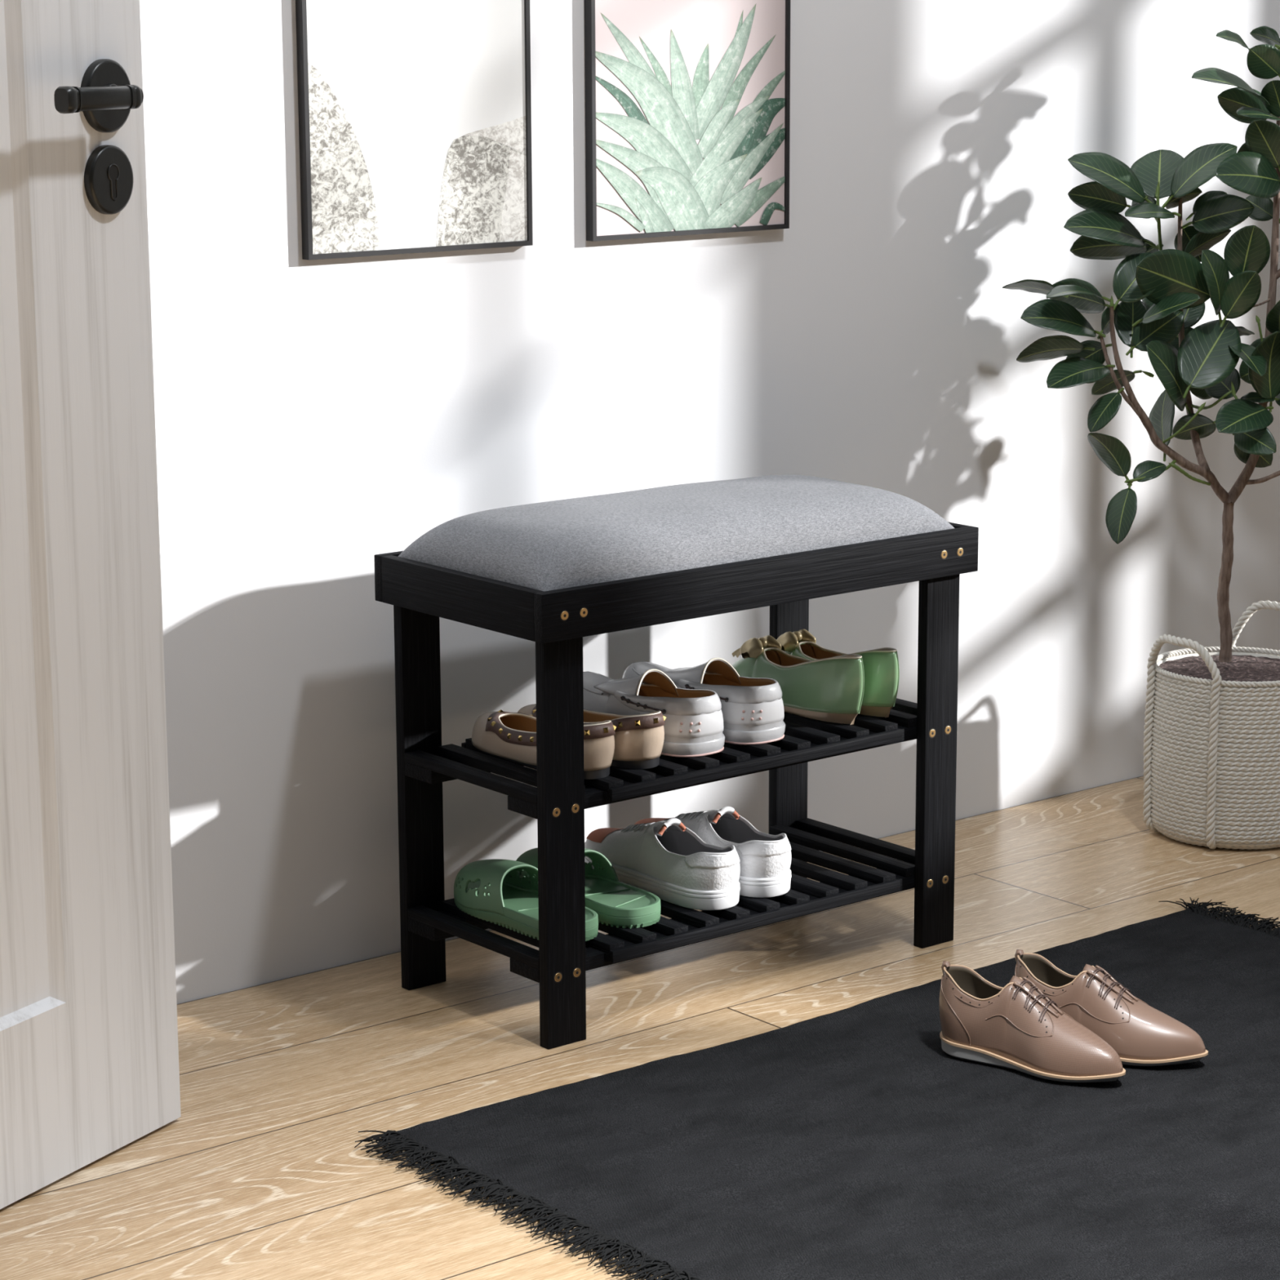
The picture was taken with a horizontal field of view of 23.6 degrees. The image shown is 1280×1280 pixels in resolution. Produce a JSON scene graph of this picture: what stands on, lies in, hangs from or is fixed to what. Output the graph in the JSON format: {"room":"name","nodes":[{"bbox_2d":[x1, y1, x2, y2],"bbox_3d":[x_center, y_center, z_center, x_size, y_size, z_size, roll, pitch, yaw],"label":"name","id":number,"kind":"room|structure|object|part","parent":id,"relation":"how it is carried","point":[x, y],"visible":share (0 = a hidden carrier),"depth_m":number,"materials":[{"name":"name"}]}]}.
{"room":"home entryway","nodes":[
{"label":"home entryway","id":0,"kind":"room"},
{"bbox_2d":[0,775,1279,1279],"bbox_3d":[1.094,0.923,0.870,7.400,0.100,6.001,-10,15,-38],"label":"floor","id":1,"kind":"structure","parent":0,"point":[260,1175],"depth_m":3.10,"materials":[{"name":"brown wood"}]},
{"bbox_2d":[0,0,181,1208],"bbox_3d":[-0.641,-0.464,2.317,0.088,2.030,0.860,6,13,28],"label":"door","id":2,"kind":"structure","parent":1,"relation":"on","point":[89,1049],"depth_m":2.69,"materials":[{"name":"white wood"}]},
{"bbox_3d":[-0.457,-0.457,2.582,0.018,0.022,0.098,6,13,28],"label":"handle lever","id":3,"kind":"part","parent":2,"relation":"part of","materials":[{"name":"black metal"}]},
{"bbox_2d":[373,475,978,1049],"bbox_3d":[0.047,0.101,3.310,0.600,0.522,0.291,-10,15,-38],"label":"bench","id":4,"kind":"object","parent":1,"relation":"on","point":[553,575],"visible":0.95,"depth_m":3.19,"materials":[{"name":"black wood"}]},
{"bbox_3d":[-0.234,0.159,3.251,0.049,0.435,0.014,-10,15,-38],"label":"leg","id":5,"kind":"part","parent":4,"relation":"part of","materials":[{"name":"black wood"}]},
{"bbox_3d":[-0.010,0.102,3.383,0.574,0.015,0.049,-10,15,-38],"label":"shelf rail","id":6,"kind":"part","parent":4,"relation":"part of","materials":[{"name":"black wood"}]},
{"bbox_2d":[453,858,598,941],"bbox_3d":[-0.126,0.264,3.215,0.077,0.057,0.221,-10,15,-38],"label":"sandal","id":7,"kind":"object","parent":4,"relation":"on","point":[492,890],"visible":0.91,"depth_m":3.21,"materials":[{"name":"green rubber"}]},
{"bbox_2d":[471,709,616,779],"bbox_3d":[-0.105,0.096,3.183,0.068,0.059,0.231,-10,15,-38],"label":"shoe","id":8,"kind":"object","parent":4,"relation":"on","point":[508,735],"visible":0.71,"depth_m":3.16,"materials":[{"name":"beige leather"}]},
{"bbox_3d":[-0.079,0.197,3.064,0.049,0.435,0.014,-10,15,-38],"label":"leg","id":9,"kind":"part","parent":4,"relation":"part of","materials":[{"name":"black wood"}]},
{"bbox_2d":[515,847,660,928],"bbox_3d":[-0.061,0.253,3.266,0.077,0.057,0.221,-10,15,-38],"label":"sandal","id":10,"kind":"object","parent":4,"relation":"on","point":[616,903],"visible":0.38,"depth_m":3.23,"materials":[{"name":"green rubber"}]},
{"bbox_2d":[517,703,666,768],"bbox_3d":[-0.055,0.087,3.223,0.068,0.059,0.231,-10,15,-38],"label":"shoe","id":11,"kind":"object","parent":4,"relation":"on","point":[639,739],"visible":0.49,"depth_m":3.14,"materials":[{"name":"beige leather"}]},
{"bbox_3d":[-0.009,0.269,3.418,0.574,0.015,0.049,-10,15,-38],"label":"shelf rail","id":12,"kind":"part","parent":4,"relation":"part of","materials":[{"name":"black wood"}]},
{"bbox_2d":[582,668,724,757],"bbox_3d":[-0.003,0.064,3.286,0.084,0.077,0.244,-10,15,-38],"label":"shoe","id":13,"kind":"object","parent":4,"relation":"on","point":[694,726],"visible":0.78,"depth_m":3.21,"materials":[{"name":"grey leather"}]},
{"bbox_2d":[404,697,916,804],"bbox_3d":[0.047,0.104,3.311,0.574,0.010,0.247,-10,15,-38],"label":"shelf","id":14,"kind":"object","parent":4,"relation":"attached to","point":[806,740],"depth_m":3.20,"materials":[{"name":"black wood"}]},
{"bbox_2d":[407,817,915,968],"bbox_3d":[0.048,0.271,3.346,0.574,0.010,0.247,-10,15,-38],"label":"shelf","id":15,"kind":"object","parent":4,"relation":"attached to","point":[431,917],"depth_m":3.26,"materials":[{"name":"black wood"}]},
{"bbox_2d":[584,817,740,910],"bbox_3d":[0.018,0.227,3.331,0.075,0.081,0.247,-10,15,-38],"label":"sneaker","id":16,"kind":"object","parent":4,"relation":"on","point":[666,860],"visible":0.94,"depth_m":3.28,"materials":[{"name":"white leather"}]},
{"bbox_2d":[398,475,954,591],"bbox_3d":[0.046,-0.117,3.265,0.570,0.078,0.260,-10,15,-38],"label":"cushion","id":17,"kind":"object","parent":4,"relation":"on","point":[771,533],"depth_m":3.16,"materials":[{"name":"grey fabric"}]},
{"bbox_2d":[622,657,785,745],"bbox_3d":[0.063,0.053,3.338,0.084,0.077,0.244,-10,15,-38],"label":"shoe","id":18,"kind":"object","parent":4,"relation":"on","point":[753,711],"visible":0.62,"depth_m":3.25,"materials":[{"name":"grey leather"}]},
{"bbox_3d":[0.105,0.297,3.279,0.574,0.015,0.049,-10,15,-38],"label":"shelf rail","id":19,"kind":"part","parent":4,"relation":"part of","materials":[{"name":"black wood"}]},
{"bbox_3d":[0.104,0.130,3.244,0.574,0.015,0.049,-10,15,-38],"label":"shelf rail","id":20,"kind":"part","parent":4,"relation":"part of","materials":[{"name":"black wood"}]},
{"bbox_2d":[634,806,791,897],"bbox_3d":[0.074,0.218,3.375,0.075,0.081,0.247,-10,15,-38],"label":"sneaker","id":21,"kind":"object","parent":4,"relation":"on","point":[765,859],"visible":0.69,"depth_m":3.29,"materials":[{"name":"white leather"}]},
{"bbox_3d":[0.174,0.089,3.574,0.049,0.435,0.014,-10,15,-38],"label":"leg","id":22,"kind":"part","parent":4,"relation":"part of","materials":[{"name":"black wood"}]},
{"bbox_2d":[732,635,864,724],"bbox_3d":[0.169,0.039,3.402,0.054,0.078,0.230,-10,15,-38],"label":"shoe","id":23,"kind":"object","parent":4,"relation":"on","point":[831,690],"visible":0.8,"depth_m":3.35,"materials":[{"name":"green leather"}]},
{"bbox_2d":[776,629,899,717],"bbox_3d":[0.210,0.032,3.434,0.054,0.078,0.230,-10,15,-38],"label":"shoe","id":24,"kind":"object","parent":4,"relation":"on","point":[881,665],"visible":0.54,"depth_m":3.36,"materials":[{"name":"green leather"}]},
{"bbox_3d":[0.329,0.127,3.388,0.049,0.435,0.014,-10,15,-38],"label":"leg","id":25,"kind":"part","parent":4,"relation":"part of","materials":[{"name":"black wood"}]},
{"bbox_2d":[354,897,1279,1279],"bbox_3d":[0.470,0.450,2.872,1.218,0.012,0.934,-10,15,-38],"label":"area rug","id":26,"kind":"object","parent":1,"relation":"on","point":[847,1144],"visible":0.96,"depth_m":2.80,"materials":[{"name":"black fabric"}]},
{"bbox_2d":[938,960,1125,1082],"bbox_3d":[0.387,0.376,3.014,0.209,0.088,0.079,8,14,34],"label":"shoe","id":27,"kind":"object","parent":26,"relation":"on","point":[1015,1026],"visible":1,"depth_m":3.00,"materials":[{"name":"brown leather"}]},
{"bbox_2d":[1014,949,1208,1066],"bbox_3d":[0.467,0.368,3.054,0.209,0.088,0.079,7,14,33],"label":"shoe","id":28,"kind":"object","parent":26,"relation":"on","point":[1141,1034],"visible":0.8,"depth_m":3.03,"materials":[{"name":"brown leather"}]},
{"bbox_2d":[1002,26,1279,849],"bbox_3d":[0.769,-0.285,3.796,0.651,1.072,0.248,-2,12,-9],"label":"rubber plant","id":29,"kind":"object","parent":1,"relation":"on","point":[1211,753],"visible":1,"depth_m":3.75,"materials":[{"name":"green plant"}]},
{"bbox_2d":[1142,600,1279,849],"bbox_3d":[0.752,0.106,3.861,0.228,0.281,0.221,-10,15,-38],"label":"basket","id":30,"kind":"object","parent":1,"relation":"on","point":[1211,753],"depth_m":3.78,"materials":[{"name":"fabric"}]},
{"bbox_2d":[139,0,1279,1004],"bbox_3d":[-0.766,-1.151,2.769,7.400,3.200,0.120,-10,15,-38],"label":"wall","id":31,"kind":"structure","parent":0,"point":[315,420],"depth_m":3.53,"materials":[{"name":"white paint"}]},
{"bbox_2d":[295,0,533,260],"bbox_3d":[-0.236,-0.621,3.229,0.292,0.420,0.012,-10,15,-38],"label":"picture frame","id":32,"kind":"object","parent":31,"relation":"attached to","point":[415,116],"visible":1,"depth_m":3.24,"materials":[{"name":"black"}]},
{"bbox_2d":[584,0,790,241],"bbox_3d":[0.057,-0.670,3.462,0.293,0.420,0.012,-10,15,-38],"label":"picture frame","id":33,"kind":"object","parent":31,"relation":"attached to","point":[687,102],"visible":1,"depth_m":3.47,"materials":[{"name":"black"}]}
]}

